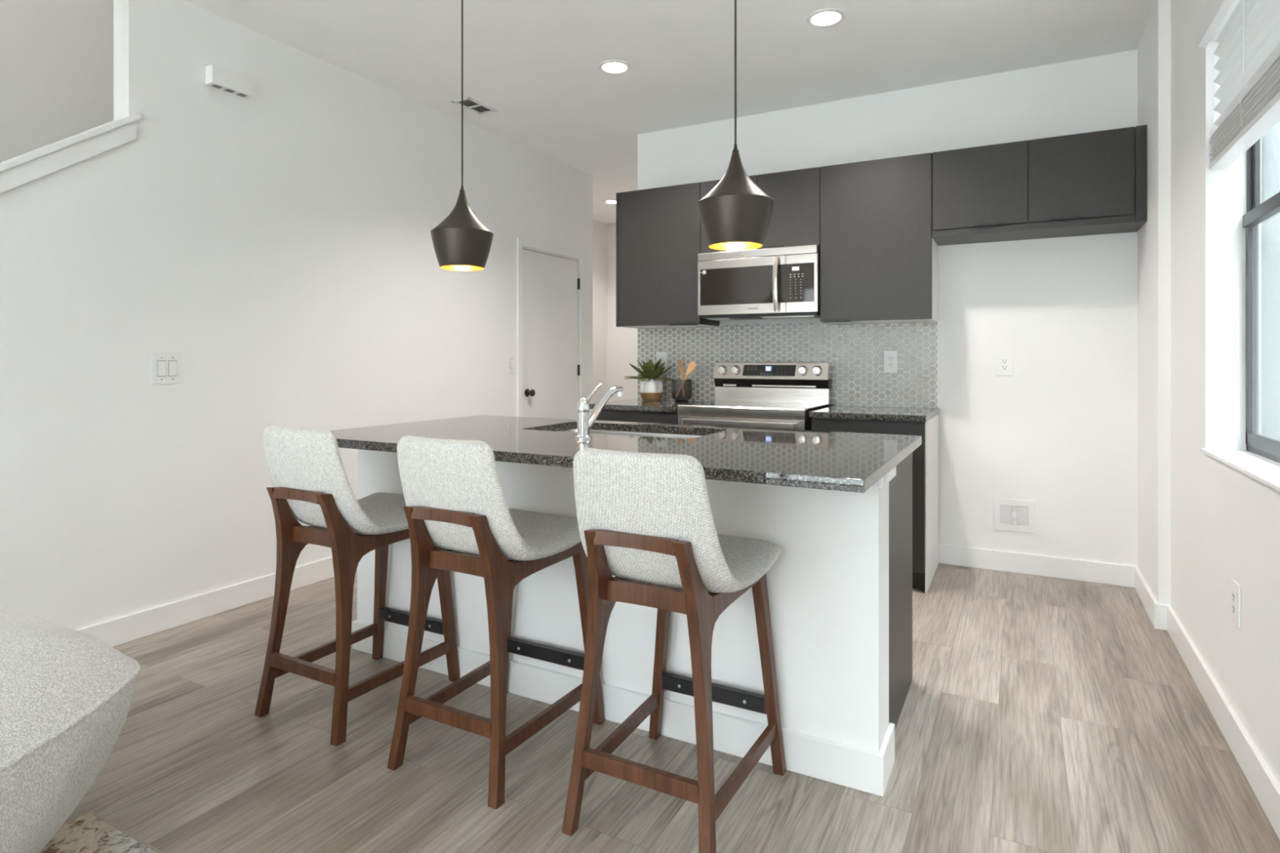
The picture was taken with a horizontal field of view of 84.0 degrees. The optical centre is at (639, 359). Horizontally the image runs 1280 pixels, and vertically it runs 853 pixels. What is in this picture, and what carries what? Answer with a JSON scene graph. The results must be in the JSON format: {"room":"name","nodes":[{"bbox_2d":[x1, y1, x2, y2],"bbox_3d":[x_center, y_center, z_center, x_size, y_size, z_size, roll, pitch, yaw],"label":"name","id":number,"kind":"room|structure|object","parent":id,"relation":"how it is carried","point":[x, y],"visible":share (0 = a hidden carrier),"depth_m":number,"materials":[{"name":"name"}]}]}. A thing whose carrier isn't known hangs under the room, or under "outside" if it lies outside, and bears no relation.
{"room":"kitchen","nodes":[
{"label":"kitchen","id":0,"kind":"room"},
{"bbox_2d":[0,0,592,629],"bbox_3d":[-2.926,-1.410,2.689,1.040,5.200,8.670,0,0,28],"label":"wall","id":1,"kind":"structure","parent":0,"point":[277,240],"depth_m":3.35,"materials":[{"name":"paint"}]},
{"bbox_2d":[0,112,140,193],"bbox_3d":[-2.732,-0.192,2.066,0.172,1.719,2.255,0,0,28],"label":"trim","id":2,"kind":"structure","parent":1,"relation":"attached to","point":[18,171],"depth_m":2.79,"materials":[{"name":"wood"}]},
{"bbox_2d":[151,353,182,383],"bbox_3d":[-2.088,0.039,3.138,0.010,0.134,0.124,0,0,28],"label":"light switch","id":3,"kind":"object","parent":1,"relation":"attached to","point":[166,368],"visible":1,"depth_m":3.13,"materials":[{"name":"white plastic"}]},
{"bbox_2d":[75,556,334,647],"bbox_3d":[-2.425,1.134,2.506,0.015,0.112,8.520,0,0,28],"label":"baseboard","id":4,"kind":"structure","parent":1,"relation":"attached to","point":[136,625],"depth_m":3.25,"materials":[{"name":"wood"}]},
{"bbox_2d":[205,64,252,97],"bbox_3d":[-1.943,-1.314,3.362,0.054,0.088,0.195,0,0,28],"label":"door chime","id":5,"kind":"object","parent":1,"relation":"attached to","point":[216,77],"visible":1,"depth_m":3.34,"materials":[{"name":"white plastic"}]},
{"bbox_2d":[507,354,515,372],"bbox_3d":[-0.951,0.029,5.255,0.010,0.133,0.078,0,0,28],"label":"light switch","id":6,"kind":"object","parent":1,"relation":"attached to","point":[511,357],"visible":1,"depth_m":5.25,"materials":[{"name":"white plastic"}]},
{"bbox_2d":[516,238,584,419],"bbox_3d":[-0.735,0.140,5.734,0.179,2.100,0.912,0,0,28],"label":"door","id":7,"kind":"structure","parent":1,"relation":"in","point":[548,283],"depth_m":5.70,"materials":[{"name":"wood"}]},
{"bbox_2d":[0,0,606,403],"bbox_3d":[-2.937,-1.410,3.905,0.130,5.200,10.500,0,0,28],"label":"wall","id":8,"kind":"structure","parent":0,"point":[56,56],"depth_m":3.67,"materials":[{"name":"paint"}]},
{"bbox_2d":[606,222,637,401],"bbox_3d":[0.483,-0.215,8.095,2.190,2.810,0.120,0,0,28],"label":"wall","id":9,"kind":"structure","parent":0,"point":[621,342],"depth_m":8.44,"materials":[{"name":"paint"}]},
{"bbox_2d":[640,378,662,392],"bbox_3d":[0.077,0.181,4.874,0.160,0.102,0.160,0,0,28],"label":"pot","id":10,"kind":"object","parent":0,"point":[652,385],"depth_m":4.80,"materials":[{"name":"white ceramic"}]},
{"bbox_2d":[183,0,1155,224],"bbox_3d":[-0.638,-2.865,2.670,5.450,2.490,10.800,0,0,28],"label":"ceiling","id":11,"kind":"structure","parent":0,"point":[535,63],"depth_m":3.71,"materials":[{"name":"paint"}]},
{"bbox_2d":[430,0,493,271],"bbox_3d":[-0.699,-0.989,2.793,0.241,1.261,0.241,0,0,28],"label":"pendant lamp","id":12,"kind":"object","parent":11,"relation":"hanging from","point":[461,242],"visible":1,"depth_m":2.72,"materials":[{"name":"black metal"}]},
{"bbox_2d":[450,97,497,115],"bbox_3d":[-1.054,-1.617,4.536,0.150,0.006,0.274,0,0,28],"label":"ceiling vent","id":13,"kind":"object","parent":11,"relation":"in","point":[473,105],"visible":0.99,"depth_m":4.53,"materials":[{"name":"metal"}]},
{"bbox_2d":[603,200,616,204],"bbox_3d":[-0.283,-1.617,7.292,0.188,0.007,0.188,0,0,28],"label":"recessed light","id":14,"kind":"object","parent":11,"relation":"in","point":[607,202],"visible":0.78,"depth_m":7.28,"materials":[{"name":"plastic"}]},
{"bbox_2d":[597,59,631,74],"bbox_3d":[-0.141,-1.617,3.935,0.188,0.007,0.188,0,0,28],"label":"recessed light","id":15,"kind":"object","parent":11,"relation":"in","point":[609,67],"visible":1,"depth_m":3.93,"materials":[{"name":"plastic"}]},
{"bbox_2d":[697,0,773,250],"bbox_3d":[0.303,-0.989,2.255,0.241,1.261,0.241,0,0,28],"label":"pendant lamp","id":16,"kind":"object","parent":11,"relation":"hanging from","point":[735,215],"visible":1,"depth_m":2.18,"materials":[{"name":"black metal"}]},
{"bbox_2d":[805,8,846,27],"bbox_3d":[0.881,-1.617,3.369,0.188,0.007,0.188,0,0,28],"label":"recessed light","id":17,"kind":"object","parent":11,"relation":"in","point":[827,17],"visible":1,"depth_m":3.36,"materials":[{"name":"plastic"}]},
{"bbox_2d":[63,563,1279,852],"bbox_3d":[-0.638,1.230,2.670,5.450,0.080,10.800,0,0,28],"label":"floor","id":18,"kind":"structure","parent":0,"point":[1039,714],"depth_m":2.10,"materials":[{"name":"beige wood"}]},
{"bbox_2d":[39,810,164,852],"bbox_3d":[-1.206,1.185,0.343,1.850,0.011,2.462,0,0,28],"label":"area rug","id":19,"kind":"object","parent":18,"relation":"on","point":[90,832],"visible":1,"depth_m":1.75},
{"bbox_2d":[0,609,140,852],"bbox_3d":[-1.706,0.892,1.501,1.114,0.572,1.020,0,0,14],"label":"sofa","id":20,"kind":"object","parent":19,"relation":"on","point":[66,694],"visible":1,"depth_m":1.53,"materials":[{"name":"grey fabric"}]},
{"bbox_2d":[0,609,135,764],"bbox_3d":[-1.707,0.685,1.500,1.114,0.159,0.990,0,0,15],"label":"cushion","id":21,"kind":"object","parent":20,"relation":"on","point":[54,677],"depth_m":1.55,"materials":[{"name":"grey fabric"}]},
{"bbox_2d":[254,425,459,746],"bbox_3d":[-0.991,0.704,2.505,0.436,0.971,0.548,0,0,28],"label":"bar stool","id":22,"kind":"object","parent":18,"relation":"on","point":[310,482],"visible":0.89,"depth_m":2.34,"materials":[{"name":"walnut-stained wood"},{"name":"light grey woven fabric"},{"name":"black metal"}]},
{"bbox_2d":[386,435,604,809],"bbox_3d":[-0.438,0.704,2.199,0.436,0.971,0.548,0,0,28],"label":"bar stool","id":23,"kind":"object","parent":18,"relation":"on","point":[455,502],"visible":0.95,"depth_m":2.02,"materials":[{"name":"walnut-stained wood"},{"name":"light grey woven fabric"},{"name":"black metal"}]},
{"bbox_2d":[351,448,912,796],"bbox_3d":[-0.071,0.752,2.782,2.102,0.876,0.805,0,0,28],"label":"kitchen island","id":24,"kind":"object","parent":18,"relation":"on","point":[840,582],"visible":0.52,"depth_m":2.15,"materials":[{"name":"paint"}]},
{"bbox_2d":[329,414,921,493],"bbox_3d":[-0.139,0.298,2.648,2.099,0.032,1.090,0,0,28],"label":"island countertop","id":25,"kind":"structure","parent":24,"relation":"on","point":[843,461],"depth_m":2.36,"materials":[{"name":"stone"}]},
{"bbox_2d":[574,382,622,439],"bbox_3d":[-0.148,0.185,2.603,0.060,0.195,0.256,0,0,33],"label":"kitchen faucet","id":26,"kind":"object","parent":25,"relation":"on","point":[585,420],"visible":1,"depth_m":2.52,"materials":[{"name":"silver metal"}]},
{"bbox_2d":[558,428,701,438],"bbox_3d":[-0.065,0.421,2.881,0.810,0.212,0.435,0,0,28],"label":"sink","id":27,"kind":"object","parent":25,"relation":"in","point":[573,430],"visible":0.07,"depth_m":3.08,"materials":[{"name":"silver metal"}]},
{"bbox_2d":[595,409,680,424],"bbox_3d":[0.104,0.752,4.673,0.607,0.876,0.636,0,0,28],"label":"base cabinet","id":28,"kind":"object","parent":18,"relation":"on","point":[641,416],"visible":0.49,"depth_m":4.38,"materials":[{"name":"grey laminate"}]},
{"bbox_2d":[588,399,707,412],"bbox_3d":[0.096,0.298,4.677,0.633,0.032,0.667,0,0,28],"label":"countertop","id":29,"kind":"structure","parent":28,"relation":"on","point":[665,406],"depth_m":4.46,"materials":[{"name":"stone"}]},
{"bbox_2d":[624,359,675,401],"bbox_3d":[0.044,0.138,4.860,0.347,0.288,0.333,0,0,28],"label":"agave","id":30,"kind":"object","parent":29,"relation":"on","point":[651,385],"visible":1,"depth_m":4.81,"materials":[{"name":"green plant"}]},
{"bbox_2d":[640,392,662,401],"bbox_3d":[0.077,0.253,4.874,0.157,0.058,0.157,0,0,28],"label":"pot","id":31,"kind":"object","parent":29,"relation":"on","point":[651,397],"depth_m":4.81,"materials":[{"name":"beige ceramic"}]},
{"bbox_2d":[671,378,692,402],"bbox_3d":[0.279,0.207,4.752,0.138,0.150,0.138,0,0,28],"label":"utensil crock","id":32,"kind":"object","parent":29,"relation":"on","point":[677,400],"visible":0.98,"depth_m":4.72,"materials":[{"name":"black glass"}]},
{"bbox_2d":[677,359,684,397],"bbox_3d":[0.277,0.124,4.786,0.055,0.258,0.018,0,0,28],"label":"wooden fork","id":33,"kind":"object","parent":32,"relation":"in","point":[681,369],"visible":0.98,"depth_m":4.78,"materials":[{"name":"brown wood"}]},
{"bbox_2d":[675,361,696,397],"bbox_3d":[0.304,0.133,4.712,0.153,0.244,0.015,0,0,32],"label":"wooden spatula","id":34,"kind":"object","parent":32,"relation":"in","point":[691,365],"visible":1,"depth_m":4.70,"materials":[{"name":"brown wood"}]},
{"bbox_2d":[561,447,786,852],"bbox_3d":[0.102,0.704,1.916,0.436,0.971,0.548,0,0,28],"label":"bar stool","id":35,"kind":"object","parent":18,"relation":"on","point":[646,521],"visible":1,"depth_m":1.74,"materials":[{"name":"walnut-stained wood"},{"name":"light grey woven upholstery fabric"}]},
{"bbox_2d":[677,361,831,430],"bbox_3d":[0.701,0.603,4.310,0.763,1.175,0.698,0,0,28],"label":"electric range","id":36,"kind":"object","parent":18,"relation":"on","point":[779,395],"visible":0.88,"depth_m":4.41,"materials":[{"name":"silver metal"}]},
{"bbox_2d":[688,400,829,410],"bbox_3d":[0.708,0.277,4.323,0.759,0.014,0.513,0,0,28],"label":"cooktop","id":37,"kind":"object","parent":36,"relation":"in","point":[810,405],"depth_m":4.37,"materials":[{"name":"black glass"}]},
{"bbox_2d":[811,413,938,593],"bbox_3d":[1.339,0.752,4.010,0.584,0.876,0.636,0,0,28],"label":"base cabinet","id":38,"kind":"object","parent":18,"relation":"on","point":[926,456],"visible":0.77,"depth_m":3.68,"materials":[{"name":"grey laminate"}]},
{"bbox_2d":[808,404,939,422],"bbox_3d":[1.336,0.298,4.011,0.593,0.032,0.667,0,0,28],"label":"countertop","id":39,"kind":"structure","parent":38,"relation":"on","point":[837,411],"depth_m":3.81,"materials":[{"name":"stone"}]},
{"bbox_2d":[637,49,1137,565],"bbox_3d":[1.415,-0.215,4.416,3.186,2.810,0.120,0,0,28],"label":"wall","id":40,"kind":"structure","parent":0,"point":[1059,433],"depth_m":3.98,"materials":[{"name":"paint"}]},
{"bbox_2d":[616,182,719,328],"bbox_3d":[0.186,-0.675,4.812,0.620,0.909,0.344,0,0,28],"label":"upper cabinet","id":41,"kind":"object","parent":40,"relation":"attached to","point":[658,229],"visible":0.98,"depth_m":4.66,"materials":[{"name":"grey laminate"}]},
{"bbox_2d":[700,167,820,253],"bbox_3d":[0.795,-0.899,4.485,0.759,0.462,0.344,0,0,28],"label":"upper cabinet","id":42,"kind":"object","parent":40,"relation":"attached to","point":[795,218],"visible":0.52,"depth_m":4.24,"materials":[{"name":"grey laminate"}]},
{"bbox_2d":[697,244,820,320],"bbox_3d":[0.774,-0.462,4.446,0.755,0.416,0.430,0,0,28],"label":"microwave","id":43,"kind":"object","parent":42,"relation":"attached to","point":[778,282],"visible":0.99,"depth_m":4.29,"materials":[{"name":"silver metal"}]},
{"bbox_2d":[637,322,937,408],"bbox_3d":[0.864,0.024,4.636,1.994,0.517,0.013,0,0,28],"label":"backsplash","id":44,"kind":"structure","parent":40,"relation":"attached to","point":[855,352],"depth_m":4.46,"materials":[{"name":"tile"}]},
{"bbox_2d":[656,351,666,371],"bbox_3d":[0.151,0.013,5.005,0.080,0.134,0.010,0,0,28],"label":"wall outlet","id":45,"kind":"object","parent":44,"relation":"attached to","point":[662,356],"visible":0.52,"depth_m":5.00,"materials":[{"name":"white plastic"}]},
{"bbox_2d":[658,356,663,366],"bbox_3d":[0.150,0.013,5.002,0.034,0.068,0.003,0,0,28],"label":"socket","id":46,"kind":"object","parent":45,"relation":"attached to","point":[661,358],"depth_m":5.00,"materials":[{"name":"white plastic"}]},
{"bbox_2d":[884,351,897,373],"bbox_3d":[1.509,0.013,4.276,0.080,0.134,0.010,0,0,28],"label":"wall outlet","id":47,"kind":"object","parent":44,"relation":"attached to","point":[891,357],"visible":1,"depth_m":4.27,"materials":[{"name":"white plastic"}]},
{"bbox_2d":[887,355,893,367],"bbox_3d":[1.507,0.013,4.273,0.034,0.068,0.003,0,0,28],"label":"socket","id":48,"kind":"object","parent":47,"relation":"attached to","point":[890,358],"depth_m":4.27,"materials":[{"name":"white plastic"}]},
{"bbox_2d":[820,152,937,324],"bbox_3d":[1.400,-0.674,4.160,0.610,0.912,0.344,0,0,28],"label":"upper cabinet","id":49,"kind":"object","parent":40,"relation":"attached to","point":[879,251],"visible":0.98,"depth_m":4.01,"materials":[{"name":"grey laminate"}]},
{"bbox_2d":[996,352,1013,375],"bbox_3d":[2.052,0.025,4.000,0.083,0.127,0.010,0,0,28],"label":"wall outlet","id":50,"kind":"object","parent":40,"relation":"attached to","point":[1004,360],"visible":1,"depth_m":4.00,"materials":[{"name":"white plastic"}]},
{"bbox_2d":[1000,358,1008,370],"bbox_3d":[2.051,0.025,3.997,0.034,0.068,0.003,0,0,28],"label":"socket","id":51,"kind":"object","parent":50,"relation":"attached to","point":[1004,362],"depth_m":4.00,"materials":[{"name":"white plastic"}]},
{"bbox_2d":[993,497,1035,533],"bbox_3d":[2.089,0.872,3.968,0.206,0.180,0.032,0,0,28],"label":"water supply box","id":52,"kind":"object","parent":40,"relation":"attached to","point":[1009,514],"visible":1,"depth_m":3.97,"materials":[{"name":"white plastic"}]},
{"bbox_2d":[938,543,1137,587],"bbox_3d":[2.171,1.134,3.933,0.963,0.112,0.015,0,0,28],"label":"baseboard","id":53,"kind":"structure","parent":40,"relation":"attached to","point":[1113,574],"depth_m":3.91,"materials":[{"name":"wood"}]},
{"bbox_2d":[932,124,1146,245],"bbox_3d":[2.092,-0.898,3.788,0.962,0.463,0.344,0,0,28],"label":"upper cabinet","id":54,"kind":"object","parent":40,"relation":"attached to","point":[1095,183],"visible":1,"depth_m":3.64,"materials":[{"name":"grey laminate"}]},
{"bbox_2d":[1137,0,1279,785],"bbox_3d":[0.860,-0.215,0.276,0.187,2.810,7.700,0,0,28],"label":"wall","id":55,"kind":"structure","parent":0,"point":[1204,523],"depth_m":2.66,"materials":[{"name":"paint"}]},
{"bbox_2d":[1134,566,1279,839],"bbox_3d":[0.786,1.134,0.307,0.059,0.112,7.685,0,0,28],"label":"baseboard","id":56,"kind":"structure","parent":55,"relation":"attached to","point":[1260,778],"depth_m":2.29,"materials":[{"name":"wood"}]},
{"bbox_2d":[1231,578,1240,628],"bbox_3d":[1.808,0.739,2.158,0.010,0.127,0.082,0,0,28],"label":"wall outlet","id":57,"kind":"object","parent":55,"relation":"attached to","point":[1235,586],"visible":1,"depth_m":2.14,"materials":[{"name":"white plastic"}]},
{"bbox_2d":[1231,590,1235,615],"bbox_3d":[1.805,0.739,2.159,0.003,0.068,0.034,0,0,28],"label":"socket","id":58,"kind":"object","parent":57,"relation":"attached to","point":[1233,592],"depth_m":2.16,"materials":[{"name":"white plastic"}]},
{"bbox_2d":[1194,0,1279,169],"bbox_3d":[1.602,-0.940,1.725,0.100,0.540,1.812,0,0,28],"label":"window blind","id":59,"kind":"object","parent":55,"relation":"attached to","point":[1246,32],"visible":1,"depth_m":2.19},
{"bbox_2d":[1201,137,1279,491],"bbox_3d":[1.635,-0.420,1.688,0.153,1.499,1.840,0,0,28],"label":"window","id":60,"kind":"structure","parent":55,"relation":"in","point":[1266,471],"depth_m":2.43,"materials":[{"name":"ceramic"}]},
{"bbox_3d":[1.354,1.540,0.408,26.000,0.100,30.000,0,0,28],"label":"ground","id":61,"kind":"structure","parent":0,"visible":0},
{"bbox_2d":[1261,120,1279,440],"bbox_3d":[3.947,-1.660,-0.417,4.650,6.300,21.000,0,0,28],"label":"wall","id":62,"kind":"structure","parent":61,"relation":"on","point":[1270,140],"depth_m":4.61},
{"bbox_2d":[1258,137,1261,435],"bbox_3d":[3.971,-1.660,4.689,0.160,6.300,0.180,0,0,28],"label":"trim","id":63,"kind":"structure","parent":62,"relation":"attached to","point":[1260,224],"depth_m":4.58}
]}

